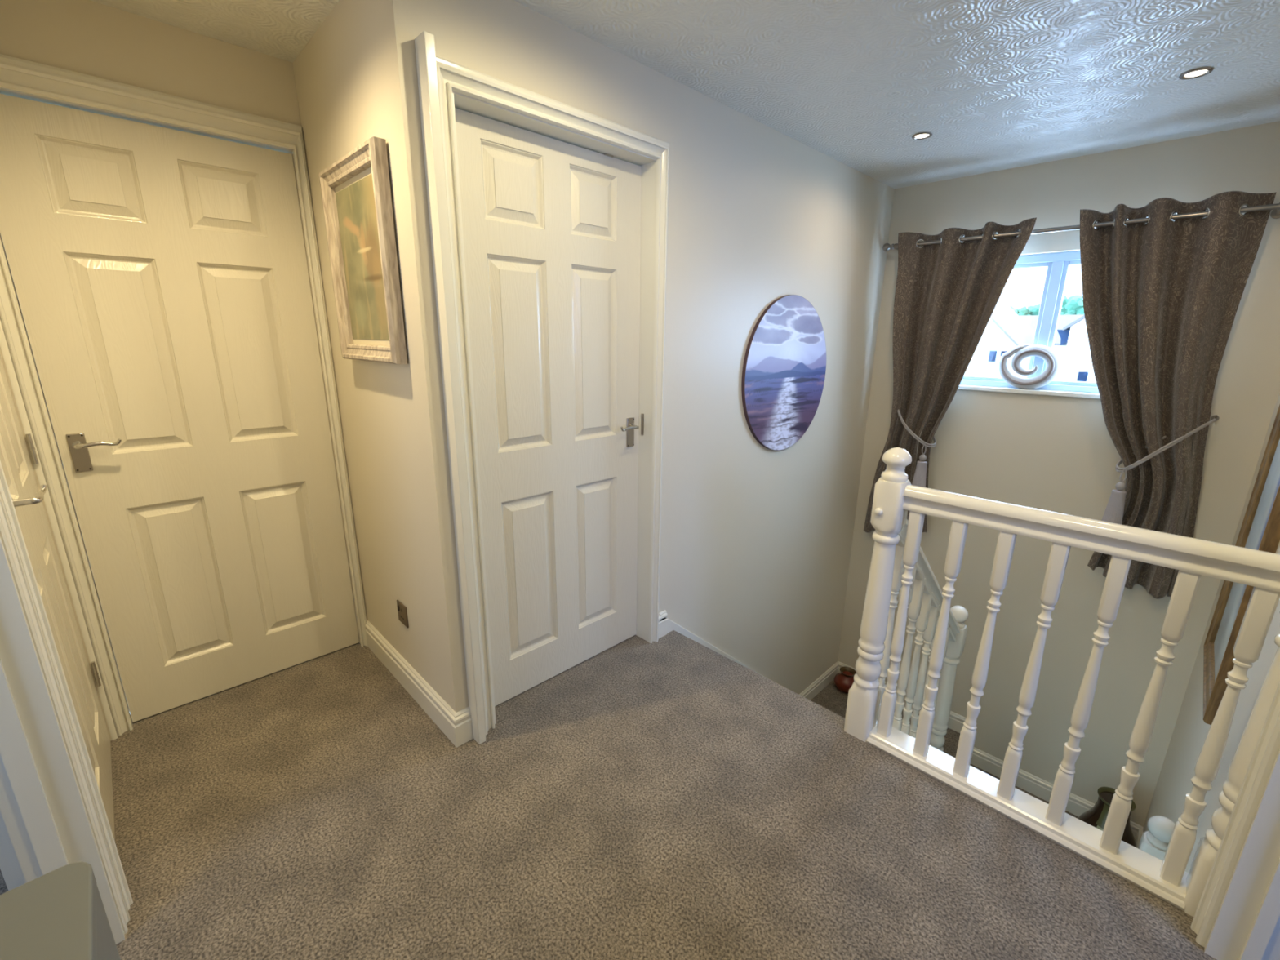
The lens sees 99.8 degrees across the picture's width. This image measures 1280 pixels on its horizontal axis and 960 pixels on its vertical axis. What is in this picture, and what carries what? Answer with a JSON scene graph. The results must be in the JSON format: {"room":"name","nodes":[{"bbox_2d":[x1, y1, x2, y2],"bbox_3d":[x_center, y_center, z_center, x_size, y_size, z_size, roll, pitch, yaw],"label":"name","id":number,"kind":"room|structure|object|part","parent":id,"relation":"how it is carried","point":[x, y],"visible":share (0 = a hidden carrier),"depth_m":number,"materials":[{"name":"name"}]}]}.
{"room":"stair landing","nodes":[
{"label":"stair landing","id":0,"kind":"room"},
{"bbox_2d":[0,346,112,740],"bbox_3d":[-0.904,1.331,0.934,0.100,4.887,2.778,-14,20,-43],"label":"wall","id":1,"kind":"structure","parent":0,"point":[1,353],"depth_m":1.66,"materials":[{"name":"beige paint"}]},
{"bbox_2d":[0,492,130,944],"bbox_3d":[-0.961,0.148,0.705,0.115,2.049,0.868,-14,20,-43],"label":"trim","id":2,"kind":"structure","parent":1,"relation":"attached to","point":[48,809],"depth_m":1.08,"materials":[{"name":"white wood"}]},
{"bbox_2d":[0,316,133,910],"bbox_3d":[-1.565,-0.015,1.293,0.206,2.049,0.836,-14,20,-43],"label":"door","id":3,"kind":"structure","parent":1,"relation":"in","point":[22,498],"depth_m":1.45,"materials":[{"name":"beige paint"}]},
{"bbox_3d":[-1.343,0.035,1.182,0.056,0.023,0.111,-14,20,-43],"label":"lever","id":4,"kind":"part","parent":3,"relation":"part of","materials":[{"name":"silver metal"}]},
{"bbox_2d":[0,0,360,723],"bbox_3d":[-1.595,-0.186,1.901,0.950,2.467,0.100,-14,20,-43],"label":"wall","id":5,"kind":"structure","parent":0,"point":[85,37],"depth_m":1.64,"materials":[{"name":"beige paint"}]},
{"bbox_2d":[0,53,367,736],"bbox_3d":[-1.563,-0.196,1.939,0.846,2.068,0.188,-14,20,-43],"label":"door","id":6,"kind":"structure","parent":5,"relation":"in","point":[160,275],"depth_m":1.85,"materials":[{"name":"beige paint"}]},
{"bbox_3d":[-1.771,-0.086,1.704,0.040,0.122,0.007,-14,20,-43],"label":"handle","id":7,"kind":"part","parent":6,"relation":"part of","materials":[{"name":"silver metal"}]},
{"bbox_3d":[-1.717,-0.117,1.708,0.111,0.023,0.056,-14,20,-43],"label":"lever","id":8,"kind":"part","parent":6,"relation":"part of","materials":[{"name":"silver metal"}]},
{"bbox_2d":[293,0,442,697],"bbox_3d":[-0.951,-0.203,1.994,0.100,2.467,0.867,-14,20,-43],"label":"wall","id":9,"kind":"structure","parent":0,"point":[339,78],"depth_m":1.85,"materials":[{"name":"beige paint"}]},
{"bbox_2d":[318,136,407,364],"bbox_3d":[-0.869,-0.673,1.677,0.040,0.592,0.476,-14,20,-43],"label":"framed picture","id":10,"kind":"object","parent":9,"relation":"attached to","point":[356,193],"visible":1,"depth_m":1.66,"materials":[{"name":"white wood"}]},
{"bbox_2d":[335,173,389,340],"bbox_3d":[-0.863,-0.674,1.682,0.001,0.456,0.372,-14,20,-43],"label":"artwork","id":11,"kind":"object","parent":10,"relation":"attached to","point":[355,203],"depth_m":1.68},
{"bbox_2d":[396,600,408,627],"bbox_3d":[-0.900,0.506,2.039,0.010,0.086,0.086,-14,20,-43],"label":"wall socket","id":12,"kind":"object","parent":9,"relation":"attached to","point":[402,609],"visible":1,"depth_m":2.03,"materials":[{"name":"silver metal"}]},
{"bbox_2d":[365,620,473,747],"bbox_3d":[-0.905,0.766,2.139,0.062,0.121,0.863,-14,20,-43],"label":"baseboard","id":13,"kind":"structure","parent":9,"relation":"attached to","point":[457,726],"depth_m":2.00,"materials":[{"name":"white wood"}]},
{"bbox_2d":[0,630,1216,959],"bbox_3d":[0.301,1.432,0.348,6.790,0.220,5.510,-14,20,-43],"label":"floor","id":14,"kind":"structure","parent":0,"point":[667,798],"depth_m":1.51,"materials":[{"name":"carpet"}]},
{"bbox_2d":[0,862,120,959],"bbox_3d":[-0.368,0.832,0.397,0.108,0.900,0.504,-14,20,-43],"label":"base cabinet","id":15,"kind":"object","parent":14,"relation":"on","point":[60,913],"visible":1,"depth_m":0.44,"materials":[{"name":"grey wood"}]},
{"bbox_2d":[844,447,1279,917],"bbox_3d":[1.088,0.596,1.552,0.114,1.277,0.918,-14,20,-43],"label":"balustrade","id":16,"kind":"object","parent":14,"relation":"on","point":[1166,879],"visible":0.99,"depth_m":1.45,"materials":[{"name":"beige wood"}]},
{"bbox_3d":[0.795,0.450,1.819,0.085,0.934,0.085,-14,20,-43],"label":"newel post","id":17,"kind":"part","parent":16,"relation":"part of","materials":[{"name":"beige wood"}]},
{"bbox_3d":[1.102,1.084,1.668,0.104,0.274,0.794,-14,20,-43],"label":"rail","id":18,"kind":"part","parent":16,"relation":"part of","materials":[{"name":"beige wood"}]},
{"bbox_3d":[1.110,0.127,1.413,0.059,0.076,0.803,-14,20,-43],"label":"handrail","id":19,"kind":"part","parent":16,"relation":"part of","materials":[{"name":"beige wood"}]},
{"bbox_2d":[375,0,894,712],"bbox_3d":[0.479,0.792,3.024,3.198,4.887,0.100,-14,20,-43],"label":"wall","id":20,"kind":"structure","parent":0,"point":[756,540],"depth_m":2.47,"materials":[{"name":"beige paint"}]},
{"bbox_2d":[414,31,669,744],"bbox_3d":[-0.280,-0.195,1.971,0.932,2.078,0.208,-14,20,-43],"label":"door","id":21,"kind":"structure","parent":20,"relation":"in","point":[548,217],"depth_m":1.92,"materials":[{"name":"beige paint"}]},
{"bbox_3d":[-0.053,-0.214,2.193,0.111,0.023,0.056,-14,20,-43],"label":"lever","id":22,"kind":"part","parent":21,"relation":"part of","materials":[{"name":"silver metal"}]},
{"bbox_3d":[-0.040,-0.199,2.252,0.040,0.122,0.007,-14,20,-43],"label":"handle","id":23,"kind":"part","parent":21,"relation":"part of","materials":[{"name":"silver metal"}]},
{"bbox_3d":[0.010,-0.234,2.266,0.003,0.090,0.014,-14,20,-43],"label":"latch plate","id":24,"kind":"part","parent":21,"relation":"part of","materials":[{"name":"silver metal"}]},
{"bbox_2d":[658,609,667,638],"bbox_3d":[0.102,0.676,2.523,0.060,0.121,0.016,-14,20,-43],"label":"baseboard","id":25,"kind":"structure","parent":20,"relation":"attached to","point":[663,624],"depth_m":2.52,"materials":[{"name":"white"}]},
{"bbox_2d":[659,613,765,677],"bbox_3d":[0.599,1.167,3.168,1.445,1.390,0.012,-14,20,-43],"label":"trim","id":26,"kind":"structure","parent":20,"relation":"attached to","point":[671,626],"depth_m":2.73,"materials":[{"name":"white wood"}]},
{"bbox_2d":[741,294,826,450],"bbox_3d":[0.788,-0.560,2.877,0.810,0.810,0.018,-14,20,-43],"label":"picture","id":27,"kind":"object","parent":20,"relation":"attached to","point":[784,371],"visible":1,"depth_m":2.83,"materials":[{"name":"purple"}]},
{"bbox_2d":[799,661,965,733],"bbox_3d":[1.626,1.622,3.663,0.698,0.121,0.943,-14,20,-43],"label":"baseboard","id":28,"kind":"structure","parent":20,"relation":"attached to","point":[956,721],"depth_m":3.94,"materials":[{"name":"white wood"}]},
{"bbox_2d":[89,0,1279,188],"bbox_3d":[0.421,-0.935,-0.187,7.048,0.100,5.510,-14,20,-43],"label":"ceiling","id":29,"kind":"structure","parent":0,"point":[997,85],"depth_m":1.81,"materials":[{"name":"white paint"}]},
{"bbox_2d":[911,132,932,139],"bbox_3d":[1.292,-1.576,2.471,0.086,0.006,0.086,-14,20,-43],"label":"recessed light","id":30,"kind":"object","parent":29,"relation":"in","point":[922,135],"visible":1,"depth_m":2.46,"materials":[{"name":"grey metal"}]},
{"bbox_3d":[1.292,-1.577,2.470,0.056,0.004,0.056,-14,20,-43],"label":"bulb","id":31,"kind":"part","parent":30,"relation":"part of","materials":[{"name":"white glass"}]},
{"bbox_2d":[1178,66,1213,79],"bbox_3d":[1.928,-1.409,1.870,0.086,0.006,0.086,-14,20,-43],"label":"recessed light","id":32,"kind":"object","parent":29,"relation":"in","point":[1200,72],"visible":1,"depth_m":1.87,"materials":[{"name":"grey metal"}]},
{"bbox_3d":[1.928,-1.410,1.870,0.056,0.004,0.056,-14,20,-43],"label":"bulb","id":33,"kind":"part","parent":32,"relation":"part of","materials":[{"name":"white glass"}]},
{"bbox_2d":[970,746,1143,848],"bbox_3d":[2.126,2.006,2.963,1.068,0.121,0.868,-14,20,-43],"label":"baseboard","id":34,"kind":"structure","parent":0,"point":[1042,788],"depth_m":3.35,"materials":[{"name":"white wood"}]},
{"bbox_2d":[837,120,1279,826],"bbox_3d":[2.275,0.721,3.370,0.140,4.887,1.911,-14,20,-43],"label":"wall","id":35,"kind":"structure","parent":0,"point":[1058,454],"depth_m":3.01,"materials":[{"name":"beige paint"}]},
{"bbox_2d":[897,408,936,487],"bbox_3d":[1.725,-0.243,3.456,0.151,0.556,0.351,-7,17,-26],"label":"tieback","id":36,"kind":"object","parent":35,"relation":"attached to","point":[920,474],"visible":0.87,"depth_m":3.35,"materials":[{"name":"grey fabric"}]},
{"bbox_2d":[957,250,1100,399],"bbox_3d":[2.236,-0.853,2.970,0.127,0.749,1.220,-14,20,-43],"label":"window","id":37,"kind":"structure","parent":35,"relation":"attached to","point":[1058,264],"depth_m":2.96,"materials":[{"name":"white plastic"}]},
{"bbox_3d":[2.065,-0.918,3.185,0.038,0.649,0.511,-14,20,-43],"label":"sash","id":38,"kind":"part","parent":37,"relation":"part of","materials":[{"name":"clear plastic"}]},
{"bbox_3d":[2.214,-0.499,3.046,0.077,0.024,1.220,-14,20,-43],"label":"sill","id":39,"kind":"part","parent":37,"relation":"part of","materials":[{"name":"white"}]},
{"bbox_2d":[998,344,1061,389],"bbox_3d":[2.184,-0.636,3.032,0.075,0.247,0.295,-14,20,-43],"label":"ornament","id":40,"kind":"object","parent":37,"relation":"on","point":[1052,360],"visible":1,"depth_m":3.02,"materials":[{"name":"silver metal"}]},
{"bbox_3d":[2.456,-0.812,2.800,0.038,0.649,0.511,-14,20,-43],"label":"sash","id":41,"kind":"part","parent":37,"relation":"part of","materials":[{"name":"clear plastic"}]},
{"bbox_2d":[882,202,1279,251],"bbox_3d":[2.145,-1.289,2.802,0.125,0.059,1.718,-14,20,-43],"label":"curtain rod","id":42,"kind":"object","parent":35,"relation":"attached to","point":[1275,214],"visible":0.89,"depth_m":2.63,"materials":[{"name":"grey metal"}]},
{"bbox_2d":[863,217,1036,533],"bbox_3d":[1.828,-0.509,3.293,0.134,1.912,0.693,-14,20,-43],"label":"curtain","id":43,"kind":"object","parent":42,"relation":"hanging from","point":[947,294],"visible":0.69,"depth_m":3.23,"materials":[{"name":"fabric"}]},
{"bbox_2d":[1080,191,1276,599],"bbox_3d":[2.444,-0.374,2.685,0.138,1.874,0.711,-14,20,-43],"label":"curtain","id":44,"kind":"object","parent":42,"relation":"hanging from","point":[1162,296],"visible":0.84,"depth_m":2.58,"materials":[{"name":"fabric"}]},
{"bbox_2d":[1101,414,1219,524],"bbox_3d":[2.542,-0.041,2.644,0.355,0.581,0.156,9,17,27],"label":"tieback","id":45,"kind":"object","parent":35,"relation":"attached to","point":[1113,513],"visible":0.89,"depth_m":2.69,"materials":[{"name":"grey fabric"}]},
{"bbox_2d":[1142,391,1279,873],"bbox_3d":[1.464,1.242,1.373,3.908,4.887,0.100,-14,20,-43],"label":"wall","id":46,"kind":"structure","parent":0,"point":[1190,731],"depth_m":2.17,"materials":[{"name":"beige paint"}]},
{"bbox_2d":[1190,680,1279,959],"bbox_3d":[1.087,0.171,0.712,0.868,2.049,0.127,-14,20,-43],"label":"trim","id":47,"kind":"structure","parent":46,"relation":"attached to","point":[1237,917],"depth_m":1.17,"materials":[{"name":"white wood"}]},
{"bbox_2d":[1203,404,1279,724],"bbox_3d":[2.156,0.243,1.897,0.670,1.075,0.034,-14,20,-43],"label":"framed picture","id":48,"kind":"object","parent":46,"relation":"attached to","point":[1260,530],"visible":0.85,"depth_m":1.98,"materials":[{"name":"brown wood"}]},
{"bbox_2d":[1213,438,1279,681],"bbox_3d":[2.159,0.244,1.894,0.588,0.993,0.001,-14,20,-43],"label":"artwork","id":49,"kind":"object","parent":48,"relation":"attached to","point":[1272,484],"depth_m":1.97},
{"bbox_3d":[0.498,3.397,2.934,3.908,0.100,2.778,-14,20,-43],"label":"floor","id":50,"kind":"structure","parent":0,"visible":0},
{"bbox_2d":[810,680,1078,817],"bbox_3d":[1.352,2.114,2.889,2.307,2.422,1.808,-14,20,-43],"label":"staircase","id":51,"kind":"structure","parent":50,"relation":"on","point":[830,697],"depth_m":3.85,"materials":[{"name":"carpet"}]},
{"bbox_2d":[833,666,856,693],"bbox_3d":[1.547,1.501,4.034,0.180,0.163,0.180,-14,20,-43],"label":"vase","id":52,"kind":"object","parent":51,"relation":"on","point":[844,680],"visible":0.9,"depth_m":3.99,"materials":[{"name":"brown ceramic"}]},
{"bbox_2d":[876,519,968,751],"bbox_3d":[1.216,1.056,2.416,1.115,2.215,0.085,-14,20,-43],"label":"balustrade","id":53,"kind":"object","parent":51,"relation":"on","point":[925,597],"visible":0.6,"depth_m":2.29,"materials":[{"name":"beige wood"}]},
{"bbox_3d":[1.193,0.443,2.222,1.029,0.930,0.059,-14,20,-43],"label":"handrail","id":54,"kind":"part","parent":53,"relation":"part of","materials":[{"name":"beige wood"}]},
{"bbox_3d":[1.579,1.383,2.876,0.085,1.357,0.085,-14,20,-43],"label":"newel post","id":55,"kind":"part","parent":53,"relation":"part of","materials":[{"name":"beige wood"}]},
{"bbox_2d":[1076,786,1137,848],"bbox_3d":[2.572,1.891,2.958,0.266,0.354,0.264,-14,20,-43],"label":"vase","id":56,"kind":"object","parent":51,"relation":"on","point":[1096,816],"visible":0.31,"depth_m":2.93,"materials":[{"name":"brown ceramic"}]},
{"bbox_2d":[1137,815,1174,860],"bbox_3d":[1.867,2.341,2.224,0.085,2.335,0.085,-14,20,-43],"label":"lower newel","id":57,"kind":"object","parent":50,"relation":"on","point":[1154,842],"visible":0.33,"depth_m":1.93,"materials":[{"name":"beige wood"}]},
{"bbox_3d":[1.866,2.391,2.237,0.085,2.232,0.085,-14,20,-43],"label":"newel post","id":58,"kind":"part","parent":57,"relation":"part of","materials":[{"name":"beige wood"}]},
{"label":"outside","id":59,"kind":"structure","parent":0,"visible":0},
{"bbox_3d":[40.706,-7.452,46.650,115.982,0.100,110.000,-14,20,-43],"label":"ground","id":60,"kind":"structure","parent":59,"visible":0},
{"bbox_2d":[964,297,1035,377],"bbox_3d":[23.552,-9.115,37.736,8.600,7.300,7.200,-14,20,-43],"label":"house","id":61,"kind":"structure","parent":60,"relation":"on","point":[1005,331],"depth_m":34.02,"materials":[{"name":"white"}]},
{"bbox_3d":[22.048,-7.739,33.716,0.040,0.670,0.390,-14,20,-43],"label":"pane","id":62,"kind":"part","parent":61,"relation":"part of","materials":[{"name":"blue glass"}]},
{"bbox_2d":[1008,303,1040,315],"bbox_3d":[44.413,-16.415,63.819,3.443,8.494,5.054,-14,20,-43],"label":"tree","id":63,"kind":"object","parent":60,"relation":"on","point":[1030,310],"visible":0.23,"depth_m":61.65,"materials":[{"name":"green plant"}]},
{"bbox_2d":[1019,314,1084,380],"bbox_3d":[35.737,-11.270,47.947,8.600,6.500,8.400,-14,20,-43],"label":"house","id":64,"kind":"structure","parent":60,"relation":"on","point":[1031,320],"depth_m":45.43,"materials":[{"name":"white paint"}]},
{"bbox_2d":[1039,302,1070,315],"bbox_3d":[52.212,-17.622,67.419,4.076,9.157,5.538,-14,20,-43],"label":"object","id":65,"kind":"object","parent":60,"relation":"on","point":[1061,313],"visible":0.02,"depth_m":65.25,"materials":[{"name":"green plant"}]},
{"bbox_2d":[1060,294,1084,315],"bbox_3d":[46.489,-14.721,56.209,3.860,9.173,5.606,-14,20,-43],"label":"tree","id":66,"kind":"object","parent":60,"relation":"on","point":[1073,304],"visible":0.2,"depth_m":55.47,"materials":[{"name":"green plant"}]},
{"bbox_2d":[1057,315,1096,382],"bbox_3d":[30.153,-7.897,31.107,8.600,8.500,8.970,-14,20,-43],"label":"house","id":67,"kind":"structure","parent":60,"relation":"on","point":[1077,363],"depth_m":30.79,"materials":[{"name":"white"}]},
{"bbox_3d":[25.276,-5.904,30.787,0.040,0.540,0.440,-14,20,-43],"label":"pane","id":68,"kind":"part","parent":67,"relation":"part of","materials":[{"name":"blue glass"}]}
]}

